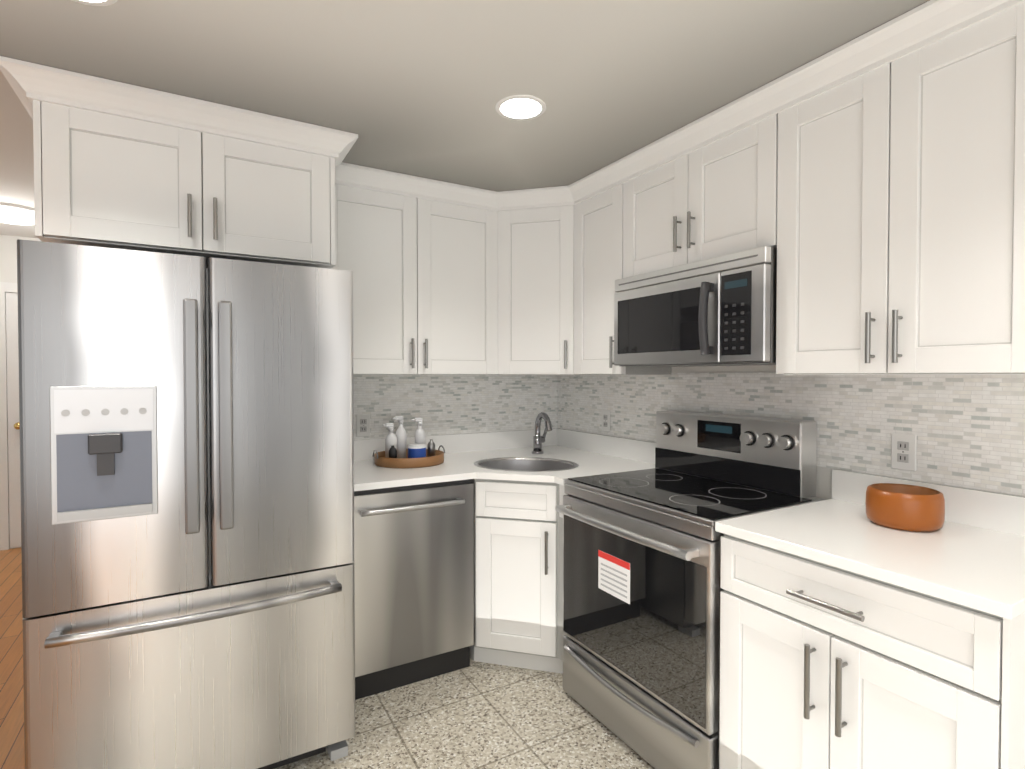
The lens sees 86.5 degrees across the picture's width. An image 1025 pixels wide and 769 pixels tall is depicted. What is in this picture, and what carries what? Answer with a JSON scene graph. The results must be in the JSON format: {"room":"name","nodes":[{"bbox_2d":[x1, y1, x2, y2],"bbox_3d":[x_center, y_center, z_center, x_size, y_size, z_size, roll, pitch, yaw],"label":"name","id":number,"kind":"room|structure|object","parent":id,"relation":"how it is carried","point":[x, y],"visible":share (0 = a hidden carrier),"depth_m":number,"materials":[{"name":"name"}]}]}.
{"room":"kitchen","nodes":[
{"label":"kitchen","id":0,"kind":"room"},
{"bbox_2d":[0,547,24,768],"bbox_3d":[-3.046,1.415,-0.132,4.538,0.060,8.960,-1,1,-30],"label":"floor","id":1,"kind":"structure","parent":0,"point":[12,752],"depth_m":2.62,"materials":[{"name":"brown wood"}]},
{"bbox_2d":[0,70,36,237],"bbox_3d":[-4.380,-1.196,2.138,4.540,0.105,3.620,-1,1,-30],"label":"ceiling","id":2,"kind":"structure","parent":0,"point":[16,158],"depth_m":2.76,"materials":[{"name":"white paint"}]},
{"bbox_2d":[0,202,34,224],"bbox_3d":[-3.365,-1.131,3.660,0.420,0.074,0.420,-1,1,-30],"label":"flush ceiling light","id":3,"kind":"object","parent":2,"relation":"attached to","point":[12,213],"visible":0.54,"depth_m":3.58,"materials":[{"name":"white"}]},
{"bbox_2d":[0,235,40,548],"bbox_3d":[-5.212,0.075,3.700,4.640,2.490,0.120,-1,1,-30],"label":"wall","id":4,"kind":"structure","parent":0,"point":[8,258],"depth_m":4.32,"materials":[{"name":"white paint"}]},
{"bbox_2d":[0,282,20,550],"bbox_3d":[-3.644,0.250,4.492,0.945,2.115,0.077,-1,1,-30],"label":"door","id":5,"kind":"structure","parent":4,"relation":"attached to","point":[10,504],"depth_m":4.32,"materials":[{"name":"white wood"}]},
{"bbox_2d":[360,429,533,439],"bbox_3d":[-0.752,0.160,2.996,2.580,2.345,0.120,-1,1,-30],"label":"wall","id":6,"kind":"structure","parent":0,"point":[448,434],"depth_m":3.17,"materials":[{"name":"white paint"}]},
{"bbox_2d":[0,56,357,268],"bbox_3d":[-1.260,-0.741,2.210,1.085,0.513,0.703,-1,1,-30],"label":"upper cabinet","id":7,"kind":"object","parent":6,"relation":"attached to","point":[119,165],"visible":0.98,"depth_m":1.93,"materials":[{"name":"white wood"}]},
{"bbox_2d":[353,375,556,439],"bbox_3d":[-0.372,0.111,3.141,1.520,0.352,0.008,-1,1,-30],"label":"wall tiles","id":8,"kind":"structure","parent":6,"relation":"attached to","point":[447,404],"depth_m":3.16,"materials":[{"name":"tile"}]},
{"bbox_2d":[356,414,369,436],"bbox_3d":[-0.790,0.216,2.889,0.074,0.120,0.009,-1,1,-30],"label":"electrical outlet","id":9,"kind":"object","parent":8,"relation":"attached to","point":[362,425],"visible":1,"depth_m":2.89,"materials":[{"name":"white plastic"}]},
{"bbox_2d":[331,160,630,374],"bbox_3d":[-0.253,-0.524,2.627,1.221,0.960,0.977,-1,1,-30],"label":"upper cabinet","id":10,"kind":"object","parent":6,"relation":"attached to","point":[449,278],"depth_m":2.76,"materials":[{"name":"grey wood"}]},
{"bbox_2d":[275,658,654,768],"bbox_3d":[0.748,1.406,0.419,2.580,0.060,6.120,-1,1,-30],"label":"floor","id":11,"kind":"structure","parent":0,"point":[477,715],"depth_m":2.13,"materials":[{"name":"beige tile"}]},
{"bbox_2d":[17,239,354,768],"bbox_3d":[-1.167,0.470,2.087,0.907,1.756,0.990,-1,1,-30],"label":"refrigerator","id":12,"kind":"object","parent":11,"relation":"on","point":[187,487],"visible":1,"depth_m":1.67,"materials":[{"name":"silver metal"}]},
{"bbox_2d":[354,479,473,699],"bbox_3d":[-0.574,0.888,2.639,0.608,0.900,0.639,-1,1,-30],"label":"dishwasher","id":13,"kind":"object","parent":11,"relation":"on","point":[414,577],"visible":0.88,"depth_m":2.41,"materials":[{"name":"silver metal"}]},
{"bbox_2d":[470,479,566,673],"bbox_3d":[0.148,0.882,2.891,0.895,0.904,0.980,-1,1,-30],"label":"base cabinet","id":14,"kind":"object","parent":11,"relation":"on","point":[518,573],"visible":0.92,"depth_m":2.50,"materials":[{"name":"white wood"}]},
{"bbox_2d":[354,428,655,490],"bbox_3d":[-0.113,0.363,2.732,1.496,0.136,0.979,-1,1,-30],"label":"countertop","id":15,"kind":"structure","parent":14,"relation":"on","point":[590,454],"depth_m":2.89,"materials":[{"name":"white stone"}]},
{"bbox_2d":[373,416,444,467],"bbox_3d":[-0.527,0.283,2.788,0.358,0.233,0.350,-1,1,-30],"label":"tray","id":16,"kind":"object","parent":15,"relation":"on","point":[396,453],"visible":0.98,"depth_m":2.75,"materials":[{"name":"brown wood"}]},
{"bbox_2d":[473,457,578,471],"bbox_3d":[0.067,0.482,2.753,0.486,0.167,0.486,-1,1,-30],"label":"sink basin","id":17,"kind":"object","parent":15,"relation":"in","point":[529,464],"visible":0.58,"depth_m":2.92,"materials":[{"name":"silver metal"}]},
{"bbox_2d":[532,412,551,453],"bbox_3d":[0.198,0.275,3.071,0.131,0.241,0.203,-1,1,-30],"label":"faucet","id":18,"kind":"object","parent":15,"relation":"on","point":[538,440],"visible":1,"depth_m":3.10,"materials":[{"name":"silver metal"}]},
{"bbox_2d":[555,410,825,768],"bbox_3d":[0.659,0.741,2.158,0.719,1.212,0.784,-1,1,-30],"label":"range","id":19,"kind":"object","parent":11,"relation":"on","point":[642,589],"visible":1,"depth_m":2.00,"materials":[{"name":"metal"}]},
{"bbox_2d":[719,534,1024,768],"bbox_3d":[1.065,0.905,1.532,0.665,0.904,0.694,-1,1,-30],"label":"base cabinet","id":20,"kind":"object","parent":11,"relation":"on","point":[824,666],"visible":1,"depth_m":1.33,"materials":[{"name":"white wood"}]},
{"bbox_2d":[715,469,1024,619],"bbox_3d":[1.075,0.383,1.525,0.646,0.136,0.703,-1,1,-30],"label":"countertop","id":21,"kind":"structure","parent":20,"relation":"on","point":[970,553],"depth_m":1.48,"materials":[{"name":"white stone"}]},
{"bbox_2d":[865,483,944,531],"bbox_3d":[1.173,0.366,1.634,0.193,0.107,0.193,-1,1,-30],"label":"bowl","id":22,"kind":"object","parent":21,"relation":"on","point":[906,507],"visible":1,"depth_m":1.57,"materials":[{"name":"brown"}]},
{"bbox_2d":[0,0,929,191],"bbox_3d":[-1.218,-1.074,-0.758,7.120,0.250,6.120,-1,1,-30],"label":"ceiling","id":23,"kind":"structure","parent":0,"point":[420,88],"depth_m":1.67,"materials":[{"name":"paint"}]},
{"bbox_2d":[71,0,117,5],"bbox_3d":[-1.070,-0.982,1.327,0.184,0.004,0.184,-1,1,-30],"label":"recessed light","id":24,"kind":"object","parent":23,"relation":"in","point":[98,2],"visible":1,"depth_m":1.40,"materials":[{"name":"white plastic"}]},
{"bbox_2d":[495,95,545,120],"bbox_3d":[0.030,-0.993,1.962,0.184,0.004,0.184,-1,1,-30],"label":"recessed light","id":25,"kind":"object","parent":23,"relation":"in","point":[521,107],"visible":1,"depth_m":1.95,"materials":[{"name":"white plastic"}]},
{"bbox_2d":[560,365,1024,499],"bbox_3d":[1.843,0.194,0.961,0.120,2.345,6.000,-1,1,-30],"label":"wall","id":26,"kind":"structure","parent":0,"point":[823,482],"depth_m":2.23,"materials":[{"name":"white paint"}]},
{"bbox_2d":[631,366,670,374],"bbox_3d":[0.395,-0.531,3.001,0.315,0.960,0.977,-1,1,-30],"label":"upper cabinet","id":27,"kind":"object","parent":26,"relation":"attached to","point":[635,370],"depth_m":2.60,"materials":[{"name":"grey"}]},
{"bbox_2d":[623,132,682,277],"bbox_3d":[0.735,-0.737,2.409,0.315,0.527,0.383,-1,1,-30],"label":"upper cabinet","id":28,"kind":"object","parent":26,"relation":"attached to","point":[653,177],"depth_m":2.32,"materials":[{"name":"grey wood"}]},
{"bbox_2d":[683,80,778,263],"bbox_3d":[0.927,-0.732,2.077,0.315,0.527,0.384,-1,1,-30],"label":"upper cabinet","id":29,"kind":"object","parent":26,"relation":"attached to","point":[731,157],"depth_m":1.98,"materials":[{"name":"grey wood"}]},
{"bbox_2d":[614,246,776,366],"bbox_3d":[0.782,-0.274,2.222,0.426,0.391,0.761,-1,1,-30],"label":"microwave","id":30,"kind":"object","parent":29,"relation":"attached to","point":[718,311],"visible":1,"depth_m":2.04,"materials":[{"name":"silver metal"}]},
{"bbox_2d":[557,372,1024,495],"bbox_3d":[1.137,0.129,2.054,0.008,0.352,3.400,-1,1,-30],"label":"wall tiles","id":31,"kind":"structure","parent":26,"relation":"attached to","point":[968,431],"depth_m":1.90,"materials":[{"name":"tile"}]},
{"bbox_2d":[602,410,609,431],"bbox_3d":[0.529,0.206,3.090,0.009,0.120,0.074,-1,1,-30],"label":"electrical outlet","id":32,"kind":"object","parent":31,"relation":"attached to","point":[605,420],"visible":1,"depth_m":3.08,"materials":[{"name":"white plastic"}]},
{"bbox_2d":[891,433,916,471],"bbox_3d":[1.281,0.221,1.787,0.009,0.120,0.074,-1,1,-30],"label":"electrical outlet","id":33,"kind":"object","parent":31,"relation":"attached to","point":[903,450],"visible":1,"depth_m":1.78,"materials":[{"name":"white plastic"}]},
{"bbox_2d":[776,0,1024,374],"bbox_3d":[1.196,-0.509,1.614,0.315,0.956,0.692,-1,1,-30],"label":"upper cabinet","id":34,"kind":"object","parent":26,"relation":"attached to","point":[869,186],"depth_m":1.49,"materials":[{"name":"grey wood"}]}
]}

